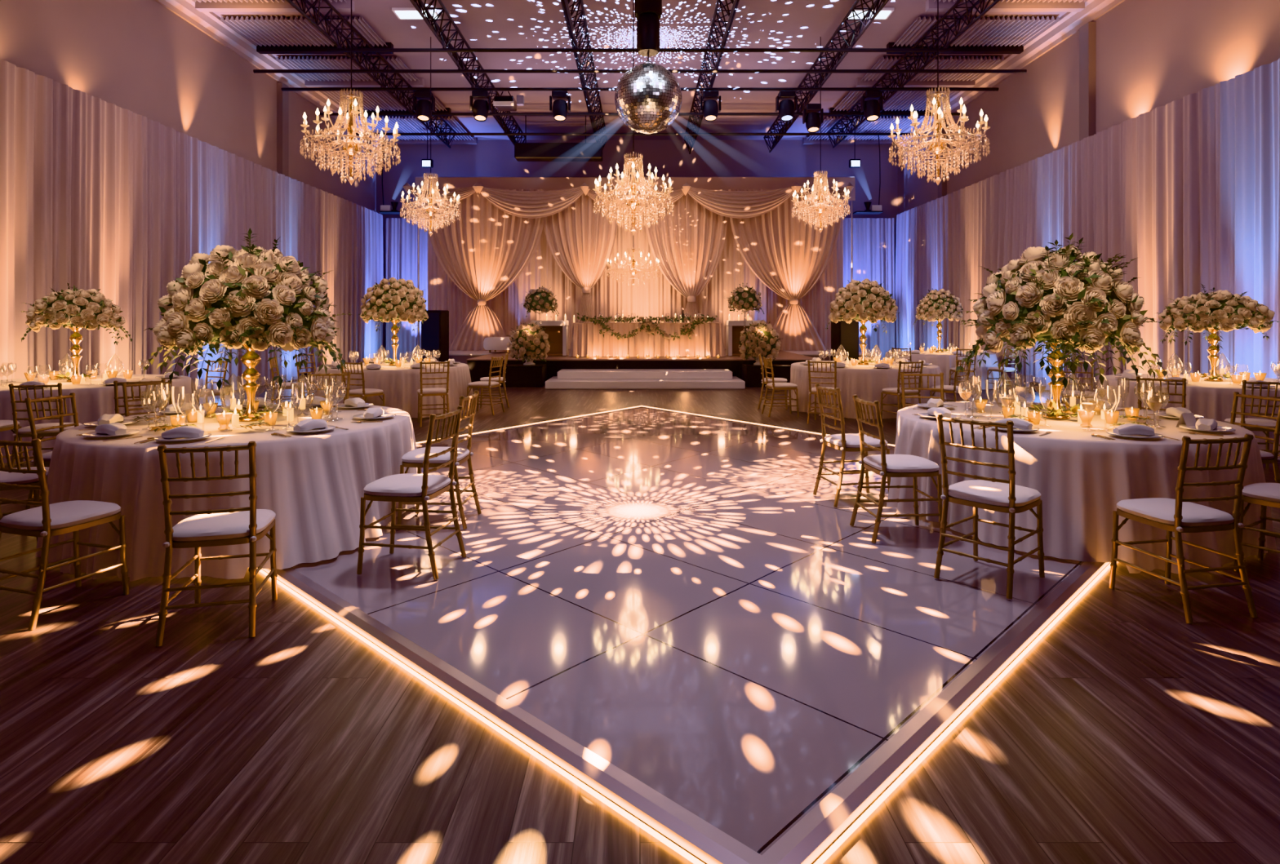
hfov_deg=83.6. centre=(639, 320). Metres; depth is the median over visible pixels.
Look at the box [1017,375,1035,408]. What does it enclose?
glass
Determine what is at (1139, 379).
banquet chair
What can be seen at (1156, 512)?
seat cushion
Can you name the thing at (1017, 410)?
pillar candle
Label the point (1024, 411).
pillar candle
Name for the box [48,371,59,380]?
votive candle
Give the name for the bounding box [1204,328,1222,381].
stand
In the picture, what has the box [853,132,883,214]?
stage light
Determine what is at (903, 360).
napkin
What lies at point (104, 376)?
pillar candle
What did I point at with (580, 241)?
drape
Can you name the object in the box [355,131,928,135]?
ceiling pipe
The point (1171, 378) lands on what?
napkin
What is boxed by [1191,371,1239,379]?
wreath
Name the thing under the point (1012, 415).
leaf sprig
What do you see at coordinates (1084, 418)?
votive candle
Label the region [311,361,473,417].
tablecloth
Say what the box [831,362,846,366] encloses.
napkin
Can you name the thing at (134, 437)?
fork
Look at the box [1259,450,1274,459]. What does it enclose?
seat cushion
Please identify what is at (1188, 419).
place card
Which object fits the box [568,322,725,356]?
table cloth
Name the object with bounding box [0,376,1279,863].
floor
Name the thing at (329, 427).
dinner plate
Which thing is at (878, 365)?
napkin
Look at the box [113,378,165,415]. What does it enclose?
banquet chair
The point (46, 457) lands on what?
seat cushion
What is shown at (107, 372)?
votive candle
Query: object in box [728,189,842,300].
curtain
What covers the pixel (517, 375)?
plinth
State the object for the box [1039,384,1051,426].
champagne flute
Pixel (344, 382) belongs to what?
glass
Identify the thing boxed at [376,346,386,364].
lamp
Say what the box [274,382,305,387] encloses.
seat cushion
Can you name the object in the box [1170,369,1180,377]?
votive candle
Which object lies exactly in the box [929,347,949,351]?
wreath
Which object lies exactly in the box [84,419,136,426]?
dinner plate
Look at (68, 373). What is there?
wreath
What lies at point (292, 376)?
glass
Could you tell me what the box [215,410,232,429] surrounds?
votive candle
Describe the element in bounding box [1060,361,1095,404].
banquet chair
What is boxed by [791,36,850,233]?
chandelier
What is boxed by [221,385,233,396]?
uplight
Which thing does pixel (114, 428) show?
napkin
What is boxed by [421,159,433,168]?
lamp
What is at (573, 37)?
truss
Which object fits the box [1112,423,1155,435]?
napkin
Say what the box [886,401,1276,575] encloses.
tablecloth
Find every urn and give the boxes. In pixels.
[523,356,535,364]
[751,355,764,364]
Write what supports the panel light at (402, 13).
attached to the ceiling
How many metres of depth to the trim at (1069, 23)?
15.74 m
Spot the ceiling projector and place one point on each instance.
(502, 103)
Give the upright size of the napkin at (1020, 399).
0.064 m
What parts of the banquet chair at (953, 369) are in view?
leg, leg, leg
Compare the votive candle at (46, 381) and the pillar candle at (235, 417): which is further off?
the votive candle at (46, 381)
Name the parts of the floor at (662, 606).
edge trim, edge trim, edge trim, edge trim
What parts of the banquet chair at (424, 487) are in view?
leg, leg, seat frame, leg, rail, rail, rail, rail, leg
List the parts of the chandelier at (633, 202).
arm, arm, arm, arm, arm, arm, crystal crown, bead chain, arm, arm, arm, arm, arm, arm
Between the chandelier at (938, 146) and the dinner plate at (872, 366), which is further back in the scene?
the dinner plate at (872, 366)
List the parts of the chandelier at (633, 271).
bead chain, crystal crown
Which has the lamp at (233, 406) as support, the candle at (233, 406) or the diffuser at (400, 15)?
the candle at (233, 406)
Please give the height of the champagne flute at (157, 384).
0.291 m
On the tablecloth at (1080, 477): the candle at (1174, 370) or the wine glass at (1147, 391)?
the wine glass at (1147, 391)
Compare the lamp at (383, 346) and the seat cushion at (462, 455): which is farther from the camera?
the lamp at (383, 346)
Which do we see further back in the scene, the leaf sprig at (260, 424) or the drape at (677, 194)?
the drape at (677, 194)
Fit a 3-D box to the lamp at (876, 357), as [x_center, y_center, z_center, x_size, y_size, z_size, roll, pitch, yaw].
[4.040,0.577,12.240,0.170,0.330,0.170,0,0,0]
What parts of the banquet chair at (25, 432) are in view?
leg, rail, rail, rail, rail, seat frame, leg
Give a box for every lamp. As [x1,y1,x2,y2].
[58,353,73,380]
[106,353,124,376]
[220,375,245,411]
[290,374,314,415]
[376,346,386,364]
[412,345,422,361]
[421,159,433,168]
[835,346,846,361]
[848,159,860,168]
[871,346,881,363]
[993,373,1017,413]
[1060,373,1085,413]
[1166,352,1182,375]
[1216,353,1231,378]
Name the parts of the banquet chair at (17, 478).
seat frame, leg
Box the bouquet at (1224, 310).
[1156,284,1279,350]
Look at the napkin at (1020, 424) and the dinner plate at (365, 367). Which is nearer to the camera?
the napkin at (1020, 424)
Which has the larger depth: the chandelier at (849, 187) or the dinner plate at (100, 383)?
the chandelier at (849, 187)
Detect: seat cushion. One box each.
[0,420,19,428]
[0,466,48,484]
[0,500,120,531]
[17,422,82,434]
[42,451,52,462]
[172,509,275,542]
[195,389,222,395]
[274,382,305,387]
[299,377,314,382]
[349,388,383,395]
[363,473,450,497]
[401,447,469,463]
[417,387,448,394]
[468,381,498,386]
[480,377,503,381]
[761,377,786,382]
[767,382,797,387]
[811,386,840,393]
[824,433,887,448]
[863,454,939,472]
[882,387,918,393]
[931,385,966,391]
[947,480,1040,507]
[950,367,973,371]
[988,367,1014,370]
[1062,390,1095,396]
[1116,497,1234,527]
[1224,417,1276,428]
[1241,483,1279,503]
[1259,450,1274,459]
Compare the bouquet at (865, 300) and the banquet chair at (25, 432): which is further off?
the bouquet at (865, 300)
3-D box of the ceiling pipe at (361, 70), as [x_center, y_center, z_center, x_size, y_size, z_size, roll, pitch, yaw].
[0.000,-5.374,15.400,16.600,0.104,0.076,0,0,0]
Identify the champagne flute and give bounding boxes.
[157,383,170,425]
[171,386,184,413]
[191,378,202,414]
[219,389,232,431]
[275,375,286,411]
[291,383,303,425]
[324,378,334,417]
[970,376,981,413]
[985,380,996,419]
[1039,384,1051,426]
[1106,386,1120,428]
[1117,377,1129,416]
[1140,383,1153,424]
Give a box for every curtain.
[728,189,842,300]
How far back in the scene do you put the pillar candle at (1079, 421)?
5.14 m
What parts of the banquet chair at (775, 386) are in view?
leg, leg, seat frame, leg, leg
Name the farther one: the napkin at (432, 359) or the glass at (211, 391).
the napkin at (432, 359)
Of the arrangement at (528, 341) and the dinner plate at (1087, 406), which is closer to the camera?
the dinner plate at (1087, 406)
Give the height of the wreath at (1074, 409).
0.121 m
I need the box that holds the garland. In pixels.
[576,312,717,340]
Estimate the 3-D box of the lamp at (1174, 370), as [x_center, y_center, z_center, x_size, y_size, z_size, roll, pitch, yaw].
[6.750,0.577,9.040,0.170,0.330,0.170,0,0,0]
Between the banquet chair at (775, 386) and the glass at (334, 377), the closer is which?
the glass at (334, 377)
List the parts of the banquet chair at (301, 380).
leg, leg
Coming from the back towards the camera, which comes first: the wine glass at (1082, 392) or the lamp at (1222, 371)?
the lamp at (1222, 371)
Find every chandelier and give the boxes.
[299,0,400,185]
[400,36,461,236]
[592,0,673,235]
[605,247,661,287]
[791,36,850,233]
[888,0,990,185]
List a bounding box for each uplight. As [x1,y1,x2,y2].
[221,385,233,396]
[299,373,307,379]
[1028,382,1039,393]
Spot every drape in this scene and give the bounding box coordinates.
[0,59,383,390]
[385,217,427,361]
[402,182,478,204]
[424,189,546,351]
[475,182,588,218]
[543,193,617,322]
[583,187,686,215]
[644,193,727,322]
[682,182,799,218]
[728,189,842,351]
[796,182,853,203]
[843,217,894,361]
[895,57,1279,392]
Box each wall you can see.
[0,0,382,214]
[382,139,897,361]
[897,0,1279,213]
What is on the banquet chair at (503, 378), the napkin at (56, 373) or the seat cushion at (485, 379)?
the seat cushion at (485, 379)
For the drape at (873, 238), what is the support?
on the floor at (1131, 732)
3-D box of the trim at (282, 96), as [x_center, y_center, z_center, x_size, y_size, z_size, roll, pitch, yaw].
[-8.780,-2.150,17.600,0.140,7.300,0.300,0,0,0]
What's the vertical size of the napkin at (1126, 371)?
0.064 m
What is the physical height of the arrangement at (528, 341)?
0.939 m
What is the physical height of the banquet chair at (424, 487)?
0.926 m
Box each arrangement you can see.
[506,321,554,362]
[737,319,782,361]
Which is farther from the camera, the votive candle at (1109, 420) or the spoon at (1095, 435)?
the votive candle at (1109, 420)
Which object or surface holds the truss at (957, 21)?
attached to the ceiling
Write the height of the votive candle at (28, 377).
0.145 m
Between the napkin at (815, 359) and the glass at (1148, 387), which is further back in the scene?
the napkin at (815, 359)
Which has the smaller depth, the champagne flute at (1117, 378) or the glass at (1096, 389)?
the glass at (1096, 389)
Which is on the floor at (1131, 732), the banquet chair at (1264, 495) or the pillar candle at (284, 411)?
the banquet chair at (1264, 495)
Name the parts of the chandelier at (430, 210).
arm, arm, bead chain, crystal crown, arm, arm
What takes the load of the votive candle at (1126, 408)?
on the tablecloth at (1080, 477)
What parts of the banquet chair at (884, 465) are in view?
leg, rail, rail, rail, rail, leg, seat frame, leg, leg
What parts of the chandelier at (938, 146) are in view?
arm, arm, arm, arm, arm, arm, arm, crystal crown, bead chain, arm, arm, arm, arm, arm, arm, arm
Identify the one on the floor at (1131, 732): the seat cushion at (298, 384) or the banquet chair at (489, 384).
the banquet chair at (489, 384)
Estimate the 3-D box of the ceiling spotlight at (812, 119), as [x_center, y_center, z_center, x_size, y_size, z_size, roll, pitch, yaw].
[4.251,-4.974,17.598,0.475,0.687,0.388,0,0,0]
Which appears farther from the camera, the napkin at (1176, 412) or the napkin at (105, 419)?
the napkin at (1176, 412)
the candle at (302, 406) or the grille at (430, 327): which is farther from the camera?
the grille at (430, 327)
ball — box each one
[520,286,559,318]
[614,60,681,133]
[726,283,764,314]
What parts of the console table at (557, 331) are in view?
panel, panel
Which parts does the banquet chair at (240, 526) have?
leg, leg, rail, rail, rail, rail, seat frame, leg, leg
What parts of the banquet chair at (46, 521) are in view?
leg, rail, rail, rail, rail, leg, seat frame, leg, leg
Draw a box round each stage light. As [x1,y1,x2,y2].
[379,141,406,214]
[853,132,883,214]
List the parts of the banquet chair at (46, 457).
leg, seat frame, rail, rail, rail, rail, leg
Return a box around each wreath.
[50,371,96,380]
[207,403,288,418]
[381,357,408,364]
[850,358,875,364]
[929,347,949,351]
[1027,398,1091,417]
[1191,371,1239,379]
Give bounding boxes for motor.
[635,0,662,60]
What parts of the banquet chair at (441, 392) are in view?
leg, leg, seat frame, rail, rail, rail, rail, leg, leg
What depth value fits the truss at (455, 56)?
15.23 m
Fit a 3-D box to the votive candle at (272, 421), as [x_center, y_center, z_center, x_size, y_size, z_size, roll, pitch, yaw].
[-2.612,0.692,5.061,0.092,0.098,0.094,0,0,21]
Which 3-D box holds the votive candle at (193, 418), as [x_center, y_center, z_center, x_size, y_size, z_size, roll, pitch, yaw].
[-3.253,0.692,5.209,0.094,0.098,0.092,0,0,27]
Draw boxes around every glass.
[140,391,157,429]
[144,384,165,423]
[144,389,168,431]
[151,386,168,421]
[177,394,194,421]
[191,391,214,432]
[194,379,213,414]
[210,381,224,413]
[264,391,280,431]
[266,378,279,409]
[278,387,299,428]
[290,376,307,409]
[319,377,336,411]
[324,386,339,421]
[327,382,346,419]
[329,380,342,412]
[958,382,972,416]
[960,376,977,410]
[963,381,982,417]
[967,378,979,409]
[1000,387,1015,408]
[1013,386,1035,408]
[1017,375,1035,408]
[1033,377,1046,394]
[1077,377,1096,410]
[1080,391,1097,431]
[1093,389,1116,430]
[1095,379,1109,412]
[1133,382,1155,418]
[1146,385,1162,421]
[1146,386,1169,427]
[1146,391,1163,429]
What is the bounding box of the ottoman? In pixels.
[483,337,514,352]
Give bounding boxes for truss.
[285,0,456,148]
[409,0,524,145]
[560,0,607,150]
[683,0,739,154]
[763,0,888,152]
[826,0,999,148]
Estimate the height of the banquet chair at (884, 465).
0.926 m
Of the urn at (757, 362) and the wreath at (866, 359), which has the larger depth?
the urn at (757, 362)
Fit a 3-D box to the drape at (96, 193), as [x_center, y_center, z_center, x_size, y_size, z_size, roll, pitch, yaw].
[-8.548,-1.015,14.650,0.234,4.970,18.300,0,0,0]
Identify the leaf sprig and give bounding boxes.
[130,414,168,423]
[149,424,198,431]
[234,420,273,430]
[1007,414,1044,425]
[1107,413,1154,420]
[1110,422,1151,426]
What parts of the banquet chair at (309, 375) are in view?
leg, rail, rail, rail, leg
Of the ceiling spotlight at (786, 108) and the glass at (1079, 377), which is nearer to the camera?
the glass at (1079, 377)
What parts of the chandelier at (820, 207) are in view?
arm, arm, crystal crown, bead chain, arm, arm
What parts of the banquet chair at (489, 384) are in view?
leg, leg, seat frame, leg, leg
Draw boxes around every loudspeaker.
[421,310,448,361]
[831,319,858,360]
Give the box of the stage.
[413,349,874,382]
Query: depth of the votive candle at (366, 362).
11.69 m
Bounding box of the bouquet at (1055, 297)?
[955,233,1168,388]
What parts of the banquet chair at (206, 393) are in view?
leg, seat frame, rail, rail, leg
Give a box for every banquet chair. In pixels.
[0,420,23,466]
[0,438,128,631]
[0,466,48,543]
[8,382,82,468]
[24,392,79,510]
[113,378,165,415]
[121,380,173,417]
[155,441,277,647]
[195,360,227,408]
[268,356,305,404]
[294,353,315,404]
[306,372,351,399]
[340,361,385,406]
[356,405,466,580]
[396,391,481,529]
[417,360,449,426]
[466,355,504,415]
[480,353,509,408]
[757,353,787,409]
[761,356,799,417]
[807,360,840,426]
[813,383,890,507]
[849,395,945,543]
[880,360,924,417]
[891,347,911,362]
[900,372,943,408]
[929,359,972,402]
[933,413,1044,599]
[949,348,977,392]
[986,348,1019,392]
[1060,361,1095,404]
[1109,433,1257,624]
[1136,376,1186,410]
[1224,379,1279,468]
[1230,391,1279,483]
[1233,483,1279,572]
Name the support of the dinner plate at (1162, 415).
on the tablecloth at (1080, 477)
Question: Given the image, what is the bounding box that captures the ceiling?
[193,0,1086,144]
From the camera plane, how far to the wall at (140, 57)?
13.40 m
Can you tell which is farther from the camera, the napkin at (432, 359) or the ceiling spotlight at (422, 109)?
the ceiling spotlight at (422, 109)
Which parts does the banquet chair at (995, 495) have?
leg, rail, leg, rail, rail, rail, seat frame, leg, leg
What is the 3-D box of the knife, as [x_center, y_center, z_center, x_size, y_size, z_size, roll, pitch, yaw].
[3.659,0.740,4.672,0.021,0.003,0.230,0,0,-44]
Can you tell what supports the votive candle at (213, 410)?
on the tablecloth at (313, 484)
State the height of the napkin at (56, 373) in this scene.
0.064 m
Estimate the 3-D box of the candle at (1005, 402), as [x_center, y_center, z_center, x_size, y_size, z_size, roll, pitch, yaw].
[2.900,0.632,5.690,0.040,0.121,0.040,0,0,0]
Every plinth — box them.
[497,363,547,386]
[740,363,791,386]
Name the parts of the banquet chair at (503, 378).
leg, leg, leg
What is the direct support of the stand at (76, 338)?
on the tablecloth at (93, 401)
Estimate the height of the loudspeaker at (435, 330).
1.760 m
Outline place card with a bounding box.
[1175,413,1196,427]
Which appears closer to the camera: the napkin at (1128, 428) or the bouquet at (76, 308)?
the napkin at (1128, 428)
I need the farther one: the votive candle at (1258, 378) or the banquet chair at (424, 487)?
the votive candle at (1258, 378)
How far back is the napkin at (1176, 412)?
5.38 m
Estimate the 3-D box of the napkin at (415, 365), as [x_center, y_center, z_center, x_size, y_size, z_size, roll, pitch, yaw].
[-3.439,0.692,11.084,0.104,0.064,0.222,0,0,43]
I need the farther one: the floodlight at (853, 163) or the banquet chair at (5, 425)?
the floodlight at (853, 163)
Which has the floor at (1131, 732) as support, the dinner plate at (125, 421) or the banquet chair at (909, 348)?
the banquet chair at (909, 348)
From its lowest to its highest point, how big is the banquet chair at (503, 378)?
0.926 m
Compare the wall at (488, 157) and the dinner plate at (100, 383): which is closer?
the dinner plate at (100, 383)
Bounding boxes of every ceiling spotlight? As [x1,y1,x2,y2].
[413,90,435,121]
[470,90,491,121]
[549,90,570,121]
[700,90,720,121]
[775,90,797,121]
[802,103,823,133]
[860,90,883,121]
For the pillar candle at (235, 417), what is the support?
on the tablecloth at (313, 484)
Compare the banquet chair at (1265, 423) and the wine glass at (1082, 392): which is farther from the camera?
the banquet chair at (1265, 423)
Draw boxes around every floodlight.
[421,129,433,168]
[848,128,860,168]
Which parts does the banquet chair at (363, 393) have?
leg, rail, rail, rail, leg, seat frame, leg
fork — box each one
[102,436,142,441]
[205,436,226,443]
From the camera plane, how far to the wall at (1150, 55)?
13.28 m
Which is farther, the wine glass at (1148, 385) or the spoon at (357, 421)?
the wine glass at (1148, 385)
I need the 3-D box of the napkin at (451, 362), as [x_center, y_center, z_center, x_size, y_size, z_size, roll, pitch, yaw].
[-3.119,0.692,11.638,0.104,0.064,0.222,0,0,13]
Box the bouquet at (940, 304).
[913,288,964,326]
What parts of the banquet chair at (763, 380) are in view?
leg, leg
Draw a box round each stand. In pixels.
[66,326,85,382]
[239,342,264,422]
[389,320,399,365]
[857,320,868,364]
[935,319,943,352]
[1042,342,1070,419]
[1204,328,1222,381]
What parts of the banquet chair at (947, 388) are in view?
seat frame, leg, leg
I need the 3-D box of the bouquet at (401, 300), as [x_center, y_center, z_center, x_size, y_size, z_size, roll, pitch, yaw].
[-4.053,-0.250,11.797,1.124,0.921,1.105,0,0,-27]
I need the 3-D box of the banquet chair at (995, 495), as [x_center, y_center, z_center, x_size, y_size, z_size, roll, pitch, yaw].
[1.967,0.987,4.020,0.497,0.926,0.432,0,0,-41]
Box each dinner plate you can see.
[81,429,140,437]
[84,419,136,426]
[98,382,119,385]
[154,432,211,441]
[155,375,182,378]
[159,408,203,413]
[240,402,275,408]
[286,425,335,433]
[293,402,333,407]
[335,403,373,408]
[352,413,395,419]
[363,367,384,369]
[871,366,892,368]
[916,403,954,408]
[918,413,960,419]
[990,426,1039,431]
[993,400,1031,404]
[1075,403,1115,408]
[1106,430,1163,439]
[1115,377,1136,379]
[1154,413,1203,419]
[1161,381,1192,384]
[1178,424,1235,432]
[1240,384,1275,387]
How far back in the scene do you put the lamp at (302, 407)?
5.55 m
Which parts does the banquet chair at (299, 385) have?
leg, leg, seat frame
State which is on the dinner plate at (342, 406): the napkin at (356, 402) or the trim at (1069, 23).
the napkin at (356, 402)
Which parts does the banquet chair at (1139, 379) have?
leg, rail, rail, rail, rail, leg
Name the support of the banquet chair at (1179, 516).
on the floor at (1131, 732)
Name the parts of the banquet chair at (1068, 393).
rail, seat frame, rail, rail, leg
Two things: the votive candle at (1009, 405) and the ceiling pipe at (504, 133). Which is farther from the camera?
the ceiling pipe at (504, 133)
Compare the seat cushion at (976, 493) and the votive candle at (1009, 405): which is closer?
the seat cushion at (976, 493)
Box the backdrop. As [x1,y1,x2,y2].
[415,177,855,353]
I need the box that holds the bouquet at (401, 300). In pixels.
[357,277,428,332]
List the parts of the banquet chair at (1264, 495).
leg, seat frame, leg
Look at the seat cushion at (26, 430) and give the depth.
6.65 m
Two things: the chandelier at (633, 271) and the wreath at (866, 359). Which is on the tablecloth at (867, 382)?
the wreath at (866, 359)
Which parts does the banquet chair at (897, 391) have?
leg, leg, seat frame, rail, leg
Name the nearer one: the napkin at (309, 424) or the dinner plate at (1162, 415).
the napkin at (309, 424)
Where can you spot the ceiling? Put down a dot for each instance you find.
(276, 28)
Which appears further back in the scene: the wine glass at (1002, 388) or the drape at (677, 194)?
the drape at (677, 194)
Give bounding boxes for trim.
[155,0,387,146]
[276,82,288,176]
[892,0,1124,150]
[937,119,946,198]
[1079,22,1095,141]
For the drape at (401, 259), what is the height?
4.870 m
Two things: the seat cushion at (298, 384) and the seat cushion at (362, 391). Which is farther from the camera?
the seat cushion at (298, 384)
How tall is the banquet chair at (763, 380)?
0.926 m
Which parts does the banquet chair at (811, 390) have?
leg, leg, rail, rail, rail, rail, seat frame, leg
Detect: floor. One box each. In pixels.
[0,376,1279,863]
[259,405,1110,863]
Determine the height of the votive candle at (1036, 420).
0.098 m
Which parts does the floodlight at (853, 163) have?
hanging rod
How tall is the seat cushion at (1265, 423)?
0.059 m
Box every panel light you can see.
[391,7,441,19]
[844,7,894,19]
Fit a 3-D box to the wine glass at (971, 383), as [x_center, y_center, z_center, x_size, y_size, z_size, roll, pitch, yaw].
[2.526,0.612,5.558,0.096,0.256,0.095,0,0,0]
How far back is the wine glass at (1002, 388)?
5.10 m
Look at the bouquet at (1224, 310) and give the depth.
8.51 m
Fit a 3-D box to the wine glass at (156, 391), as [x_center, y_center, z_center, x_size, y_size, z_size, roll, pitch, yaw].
[-3.345,0.612,4.879,0.096,0.256,0.095,0,0,0]
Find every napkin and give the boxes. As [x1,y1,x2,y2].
[19,380,44,385]
[46,371,65,376]
[95,422,127,435]
[97,413,124,425]
[102,377,126,384]
[161,426,204,438]
[163,372,174,377]
[164,402,198,412]
[241,397,271,405]
[293,418,327,431]
[305,395,326,404]
[344,397,364,407]
[363,407,383,417]
[365,364,381,368]
[409,363,425,367]
[423,357,436,361]
[442,360,453,364]
[812,357,821,361]
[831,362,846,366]
[874,363,889,367]
[895,358,907,362]
[911,350,920,352]
[911,363,920,366]
[927,398,943,407]
[927,407,951,417]
[995,417,1032,430]
[998,394,1026,402]
[1079,398,1111,407]
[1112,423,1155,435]
[1121,373,1137,378]
[1123,369,1138,374]
[1164,377,1188,383]
[1165,407,1191,417]
[1195,417,1217,430]
[1245,379,1268,386]
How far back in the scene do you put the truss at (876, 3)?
15.38 m
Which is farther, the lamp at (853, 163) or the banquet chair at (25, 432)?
the lamp at (853, 163)
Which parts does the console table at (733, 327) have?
panel, panel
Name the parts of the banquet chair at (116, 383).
leg, rail, rail, rail, rail, leg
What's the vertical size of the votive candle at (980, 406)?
0.127 m
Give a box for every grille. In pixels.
[422,312,439,361]
[840,319,857,360]
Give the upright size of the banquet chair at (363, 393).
0.926 m
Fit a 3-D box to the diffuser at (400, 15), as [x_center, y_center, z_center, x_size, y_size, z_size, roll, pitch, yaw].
[-4.484,-6.140,14.393,0.760,0.015,0.340,0,0,0]
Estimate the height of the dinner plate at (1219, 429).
0.018 m
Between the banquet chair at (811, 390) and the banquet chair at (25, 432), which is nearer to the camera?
the banquet chair at (25, 432)
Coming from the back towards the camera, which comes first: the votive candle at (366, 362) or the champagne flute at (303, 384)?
the votive candle at (366, 362)
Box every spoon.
[133,437,154,444]
[356,421,382,422]
[1090,434,1110,439]
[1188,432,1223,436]
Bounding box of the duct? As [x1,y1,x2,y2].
[514,115,602,161]
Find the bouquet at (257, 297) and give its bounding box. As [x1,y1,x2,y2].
[142,228,351,391]
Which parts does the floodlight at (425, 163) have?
hanging rod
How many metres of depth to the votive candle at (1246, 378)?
8.77 m
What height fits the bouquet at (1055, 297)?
1.101 m
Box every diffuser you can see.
[395,11,437,18]
[848,11,890,18]
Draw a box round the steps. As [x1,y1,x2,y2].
[545,368,745,389]
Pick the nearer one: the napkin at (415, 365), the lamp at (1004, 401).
the lamp at (1004, 401)
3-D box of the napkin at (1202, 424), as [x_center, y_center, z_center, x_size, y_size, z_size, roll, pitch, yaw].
[3.799,0.692,4.799,0.222,0.064,0.104,0,0,-45]
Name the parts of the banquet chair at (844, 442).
leg, rail, rail, rail, rail, leg, seat frame, leg, leg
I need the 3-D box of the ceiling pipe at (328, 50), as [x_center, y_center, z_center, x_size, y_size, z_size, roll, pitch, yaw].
[0.000,-5.374,14.200,12.400,0.104,0.076,0,0,0]
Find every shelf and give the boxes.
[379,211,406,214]
[853,211,883,214]
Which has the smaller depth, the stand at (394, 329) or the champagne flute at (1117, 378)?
the champagne flute at (1117, 378)
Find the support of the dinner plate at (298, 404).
on the tablecloth at (313, 484)
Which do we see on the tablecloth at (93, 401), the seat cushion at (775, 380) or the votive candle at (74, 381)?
the votive candle at (74, 381)
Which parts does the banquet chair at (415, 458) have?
leg, leg, seat frame, leg, rail, rail, rail, rail, leg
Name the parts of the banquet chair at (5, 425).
seat frame, leg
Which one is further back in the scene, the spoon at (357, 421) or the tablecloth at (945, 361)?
the tablecloth at (945, 361)
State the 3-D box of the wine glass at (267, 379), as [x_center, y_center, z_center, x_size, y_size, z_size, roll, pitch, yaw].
[-3.045,0.612,5.934,0.096,0.256,0.095,0,0,0]
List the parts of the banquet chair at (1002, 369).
leg, seat frame, leg, leg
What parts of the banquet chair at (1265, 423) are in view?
leg, seat frame, rail, rail, rail, leg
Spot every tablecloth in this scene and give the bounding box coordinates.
[0,374,199,463]
[35,403,420,582]
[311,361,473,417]
[786,360,946,419]
[884,351,1001,390]
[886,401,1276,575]
[1095,373,1279,458]
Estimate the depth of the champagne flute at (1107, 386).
4.90 m
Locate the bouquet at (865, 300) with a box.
[825,278,900,333]
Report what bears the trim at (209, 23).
attached to the wall at (140, 57)
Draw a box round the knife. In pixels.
[1180,431,1223,435]
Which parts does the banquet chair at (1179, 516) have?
leg, leg, seat frame, leg, rail, rail, rail, rail, leg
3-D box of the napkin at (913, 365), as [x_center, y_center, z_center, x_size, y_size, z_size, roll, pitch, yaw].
[4.347,0.692,11.276,0.104,0.064,0.222,0,0,44]
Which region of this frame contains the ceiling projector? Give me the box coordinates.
[493,91,524,111]
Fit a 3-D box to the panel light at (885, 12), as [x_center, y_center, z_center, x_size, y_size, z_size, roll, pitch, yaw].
[4.606,-6.164,14.393,0.860,0.062,0.440,0,0,0]
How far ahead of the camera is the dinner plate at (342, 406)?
6.04 m
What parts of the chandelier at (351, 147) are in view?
arm, arm, arm, arm, arm, arm, arm, arm, bead chain, crystal crown, arm, arm, arm, arm, arm, arm, arm, arm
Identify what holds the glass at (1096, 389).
on the tablecloth at (1080, 477)
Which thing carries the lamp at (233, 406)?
on the tablecloth at (313, 484)
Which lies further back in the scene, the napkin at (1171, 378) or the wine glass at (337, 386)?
the napkin at (1171, 378)
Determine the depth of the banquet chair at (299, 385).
11.22 m
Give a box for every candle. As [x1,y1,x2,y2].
[23,370,36,382]
[37,374,49,383]
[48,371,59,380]
[70,374,81,384]
[80,373,84,382]
[87,370,97,378]
[102,370,107,380]
[106,369,118,378]
[113,366,117,376]
[123,369,133,378]
[169,414,186,428]
[185,408,199,422]
[196,404,204,423]
[202,400,217,417]
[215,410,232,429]
[230,394,235,409]
[231,408,239,426]
[235,399,242,417]
[246,400,259,411]
[262,412,277,425]
[282,401,288,416]
[287,402,293,422]
[299,394,305,409]
[309,408,323,419]
[320,398,333,413]
[362,357,370,364]
[395,360,401,367]
[401,358,404,366]
[850,359,857,365]
[973,396,987,412]
[1001,399,1013,409]
[1001,405,1015,417]
[1002,393,1007,408]
[1013,397,1020,414]
[1021,401,1027,419]
[1026,411,1041,424]
[1070,392,1075,407]
[1077,404,1084,423]
[1077,408,1094,426]
[1088,400,1104,411]
[1101,404,1107,419]
[1103,410,1119,424]
[1124,407,1139,420]
[1155,368,1166,378]
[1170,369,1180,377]
[1173,366,1176,375]
[1190,372,1200,382]
[1195,371,1200,382]
[1220,366,1224,375]
[1231,375,1242,384]
[1239,372,1250,381]
[1253,370,1266,381]
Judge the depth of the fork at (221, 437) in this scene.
4.47 m
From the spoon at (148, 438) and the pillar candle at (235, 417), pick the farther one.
the pillar candle at (235, 417)
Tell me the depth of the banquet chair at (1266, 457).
5.47 m
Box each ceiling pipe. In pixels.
[253,67,1026,72]
[280,86,999,90]
[320,111,959,115]
[326,46,953,52]
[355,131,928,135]
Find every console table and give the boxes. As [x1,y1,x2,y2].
[530,320,568,355]
[725,320,759,355]
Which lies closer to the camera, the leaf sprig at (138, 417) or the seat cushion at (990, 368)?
the leaf sprig at (138, 417)
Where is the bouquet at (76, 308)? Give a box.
[19,283,132,345]
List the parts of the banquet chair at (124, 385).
leg, rail, rail, rail, leg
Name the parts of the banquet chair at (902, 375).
leg, rail, rail, rail, leg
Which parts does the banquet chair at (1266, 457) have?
leg, rail, rail, rail, rail, seat frame, leg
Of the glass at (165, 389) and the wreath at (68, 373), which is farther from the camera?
the wreath at (68, 373)
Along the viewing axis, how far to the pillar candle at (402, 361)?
11.54 m

